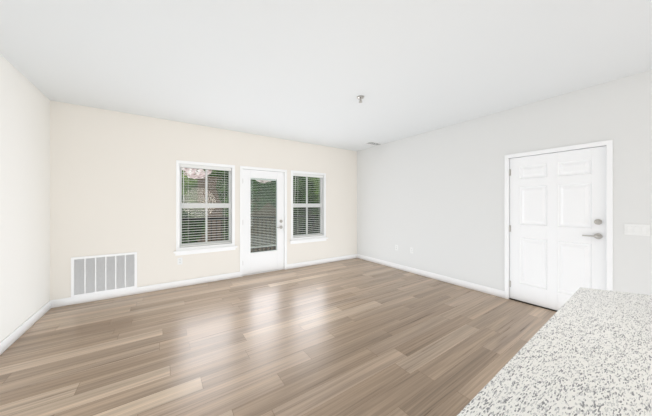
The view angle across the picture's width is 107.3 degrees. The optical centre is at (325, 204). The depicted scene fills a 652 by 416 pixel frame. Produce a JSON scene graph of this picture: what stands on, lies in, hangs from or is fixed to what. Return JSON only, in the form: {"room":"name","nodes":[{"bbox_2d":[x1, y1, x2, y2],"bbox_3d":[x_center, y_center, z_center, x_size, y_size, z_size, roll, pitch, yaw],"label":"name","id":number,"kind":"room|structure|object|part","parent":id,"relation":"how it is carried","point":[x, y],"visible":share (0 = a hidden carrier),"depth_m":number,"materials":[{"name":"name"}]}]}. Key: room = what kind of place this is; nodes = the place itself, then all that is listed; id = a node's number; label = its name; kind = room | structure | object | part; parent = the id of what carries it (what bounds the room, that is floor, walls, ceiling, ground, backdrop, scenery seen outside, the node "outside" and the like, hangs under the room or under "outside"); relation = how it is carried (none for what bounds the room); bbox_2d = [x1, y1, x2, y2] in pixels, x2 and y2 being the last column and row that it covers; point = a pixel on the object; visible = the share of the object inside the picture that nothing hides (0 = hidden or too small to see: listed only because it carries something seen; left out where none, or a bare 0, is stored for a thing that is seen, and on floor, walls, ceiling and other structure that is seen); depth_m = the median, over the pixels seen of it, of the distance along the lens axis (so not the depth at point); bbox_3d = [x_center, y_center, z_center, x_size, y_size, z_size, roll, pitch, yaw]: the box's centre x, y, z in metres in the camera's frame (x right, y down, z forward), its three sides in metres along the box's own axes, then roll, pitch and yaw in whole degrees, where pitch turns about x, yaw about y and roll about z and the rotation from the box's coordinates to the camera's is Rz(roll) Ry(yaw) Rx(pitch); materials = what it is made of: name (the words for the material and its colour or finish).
{"room":"empty living room","nodes":[
{"label":"empty living room","id":0,"kind":"room"},
{"bbox_2d":[0,54,49,341],"bbox_3d":[-1.433,-0.010,-0.212,0.150,2.740,8.060,0,0,-34],"label":"wall","id":1,"kind":"structure","parent":0,"point":[24,199],"depth_m":2.54,"materials":[{"name":"white paint"}]},
{"bbox_2d":[0,301,50,354],"bbox_3d":[-1.362,1.308,-0.172,0.014,0.105,8.046,0,0,-34],"label":"baseboard","id":2,"kind":"structure","parent":1,"relation":"attached to","point":[14,336],"depth_m":2.53,"materials":[{"name":"white wood"}]},
{"bbox_2d":[50,100,356,299],"bbox_3d":[-1.462,0.090,4.731,5.660,2.940,0.150,0,0,-34],"label":"wall","id":3,"kind":"structure","parent":0,"point":[112,182],"depth_m":3.75,"materials":[{"name":"white paint"}]},
{"bbox_2d":[71,252,136,296],"bbox_3d":[-3.179,0.988,3.466,0.708,0.545,0.012,0,0,-34],"label":"air vent","id":4,"kind":"object","parent":3,"relation":"in","point":[94,274],"visible":1,"depth_m":3.45,"materials":[{"name":"white metal"}]},
{"bbox_2d":[50,254,356,307],"bbox_3d":[-1.416,1.308,4.663,5.360,0.105,0.014,0,0,-34],"label":"baseboard","id":5,"kind":"structure","parent":3,"relation":"attached to","point":[55,303],"depth_m":3.83,"materials":[{"name":"white wood"}]},
{"bbox_2d":[174,160,236,255],"bbox_3d":[-2.107,0.048,4.248,1.000,1.575,0.185,0,0,-34],"label":"window","id":6,"kind":"structure","parent":3,"relation":"in","point":[202,248],"depth_m":4.24,"materials":[{"name":"white plastic"}]},
{"bbox_2d":[180,164,231,246],"bbox_3d":[-2.104,0.009,4.244,0.818,1.394,0.091,0,0,-34],"label":"window blinds","id":7,"kind":"object","parent":6,"relation":"attached to","point":[183,166],"visible":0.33,"depth_m":4.22,"materials":[{"name":"white plastic"}]},
{"bbox_2d":[182,215,319,251],"bbox_3d":[-1.722,0.905,5.647,4.344,1.190,1.650,0,0,-34],"label":"balcony","id":8,"kind":"object","parent":3,"relation":"attached to","point":[216,219],"depth_m":6.50,"materials":[{"name":"grey concrete"}]},
{"bbox_2d":[243,169,283,274],"bbox_3d":[-1.245,0.326,4.818,0.868,2.025,0.114,0,0,-34],"label":"patio door","id":9,"kind":"structure","parent":3,"relation":"in","point":[260,261],"depth_m":4.81,"materials":[{"name":"white wood"}]},
{"bbox_2d":[251,178,275,247],"bbox_3d":[-1.256,0.158,4.842,0.531,1.374,0.024,0,0,-34],"label":"door blinds","id":10,"kind":"object","parent":9,"relation":"attached to","point":[263,218],"visible":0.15,"depth_m":4.83,"materials":[{"name":"white plastic"}]},
{"bbox_2d":[240,166,286,276],"bbox_3d":[-1.265,0.310,4.855,0.965,2.100,0.165,0,0,-34],"label":"door frame","id":11,"kind":"structure","parent":3,"relation":"attached to","point":[241,210],"depth_m":4.74,"materials":[{"name":"white wood"}]},
{"bbox_2d":[289,170,327,243],"bbox_3d":[-0.399,0.048,5.409,0.970,1.575,0.185,0,0,-34],"label":"window","id":12,"kind":"structure","parent":3,"relation":"in","point":[323,237],"depth_m":5.46,"materials":[{"name":"white plastic"}]},
{"bbox_2d":[293,173,322,237],"bbox_3d":[-0.396,0.009,5.404,0.788,1.394,0.091,0,0,-34],"label":"window blinds","id":13,"kind":"object","parent":12,"relation":"attached to","point":[307,175],"depth_m":5.38,"materials":[{"name":"white plastic"}]},
{"bbox_2d":[0,258,555,415],"bbox_3d":[0.845,1.420,1.336,5.660,0.120,8.360,0,0,-34],"label":"floor","id":14,"kind":"structure","parent":0,"point":[355,337],"depth_m":2.27,"materials":[{"name":"brown wood"}]},
{"bbox_2d":[509,298,556,311],"bbox_3d":[2.965,1.355,3.129,0.137,0.011,0.923,0,0,-34],"label":"entry door sill","id":15,"kind":"structure","parent":14,"relation":"on","point":[533,304],"depth_m":3.25,"materials":[{"name":"brown metal"}]},
{"bbox_2d":[457,287,651,415],"bbox_3d":[0.796,0.905,0.472,2.748,0.910,0.726,0,0,-34],"label":"countertop","id":16,"kind":"structure","parent":14,"relation":"on","point":[582,351],"depth_m":0.67,"materials":[{"name":"white stone"}]},
{"bbox_2d":[0,0,651,150],"bbox_3d":[0.845,-1.440,1.336,5.660,0.120,8.360,0,0,-34],"label":"ceiling","id":17,"kind":"structure","parent":0,"point":[307,71],"depth_m":2.25,"materials":[{"name":"white paint"}]},
{"bbox_2d":[357,95,363,102],"bbox_3d":[0.441,-1.347,3.069,0.092,0.066,0.092,0,0,-34],"label":"sprinkler head","id":18,"kind":"object","parent":17,"relation":"attached to","point":[360,97],"visible":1,"depth_m":3.06},
{"bbox_2d":[364,141,381,145],"bbox_3d":[1.073,-1.378,5.396,0.400,0.004,0.210,0,0,-34],"label":"ceiling vent","id":19,"kind":"object","parent":17,"relation":"in","point":[373,143],"visible":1,"depth_m":5.38,"materials":[{"name":"white plastic"}]},
{"bbox_2d":[357,70,651,294],"bbox_3d":[3.124,0.090,2.885,0.150,2.940,8.060,0,0,-34],"label":"wall","id":20,"kind":"structure","parent":0,"point":[434,200],"depth_m":3.73,"materials":[{"name":"white paint"}]},
{"bbox_2d":[357,254,504,297],"bbox_3d":[3.060,1.308,2.833,0.014,0.105,8.046,0,0,-34],"label":"baseboard","id":21,"kind":"structure","parent":20,"relation":"attached to","point":[482,288],"depth_m":4.29,"materials":[{"name":"white wood"}]},
{"bbox_2d":[509,146,605,310],"bbox_3d":[2.909,0.338,3.095,0.104,2.016,0.924,0,0,-34],"label":"entry door","id":22,"kind":"structure","parent":20,"relation":"in","point":[557,214],"depth_m":3.06,"materials":[{"name":"white wood"}]},
{"bbox_3d":[2.925,0.282,3.102,0.014,1.655,0.689,0,0,-34],"label":"panel","id":23,"kind":"part","parent":22,"relation":"part of","materials":[{"name":"white wood"}]},
{"bbox_2d":[505,140,612,298],"bbox_3d":[2.952,0.318,3.121,0.166,2.085,1.017,0,0,-34],"label":"door frame","id":24,"kind":"structure","parent":20,"relation":"attached to","point":[609,213],"depth_m":2.77,"materials":[{"name":"white wood"}]},
{"bbox_2d":[624,224,649,235],"bbox_3d":[3.269,0.260,2.524,0.013,0.117,0.165,0,0,-34],"label":"switch plate","id":25,"kind":"object","parent":20,"relation":"attached to","point":[638,229],"visible":1,"depth_m":2.52,"materials":[{"name":"white plastic"}]},
{"label":"outside","id":26,"kind":"structure","parent":0,"visible":0},
{"bbox_2d":[182,168,319,241],"bbox_3d":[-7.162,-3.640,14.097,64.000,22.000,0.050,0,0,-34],"label":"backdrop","id":27,"kind":"structure","parent":26,"point":[313,193],"depth_m":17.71,"materials":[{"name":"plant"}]},
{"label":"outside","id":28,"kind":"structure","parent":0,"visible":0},
{"bbox_2d":[198,176,275,251],"bbox_3d":[-4.904,1.410,14.332,4.800,5.900,0.900,0,0,-34],"label":"building","id":29,"kind":"structure","parent":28,"point":[209,199],"depth_m":13.12,"materials":[{"name":"paint"}]},
{"bbox_2d":[182,168,310,243],"bbox_3d":[-4.266,-0.799,10.908,24.765,11.318,5.095,0,0,-34],"label":"trees","id":30,"kind":"object","parent":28,"point":[299,194],"depth_m":11.10,"materials":[{"name":"green plant"}]}
]}

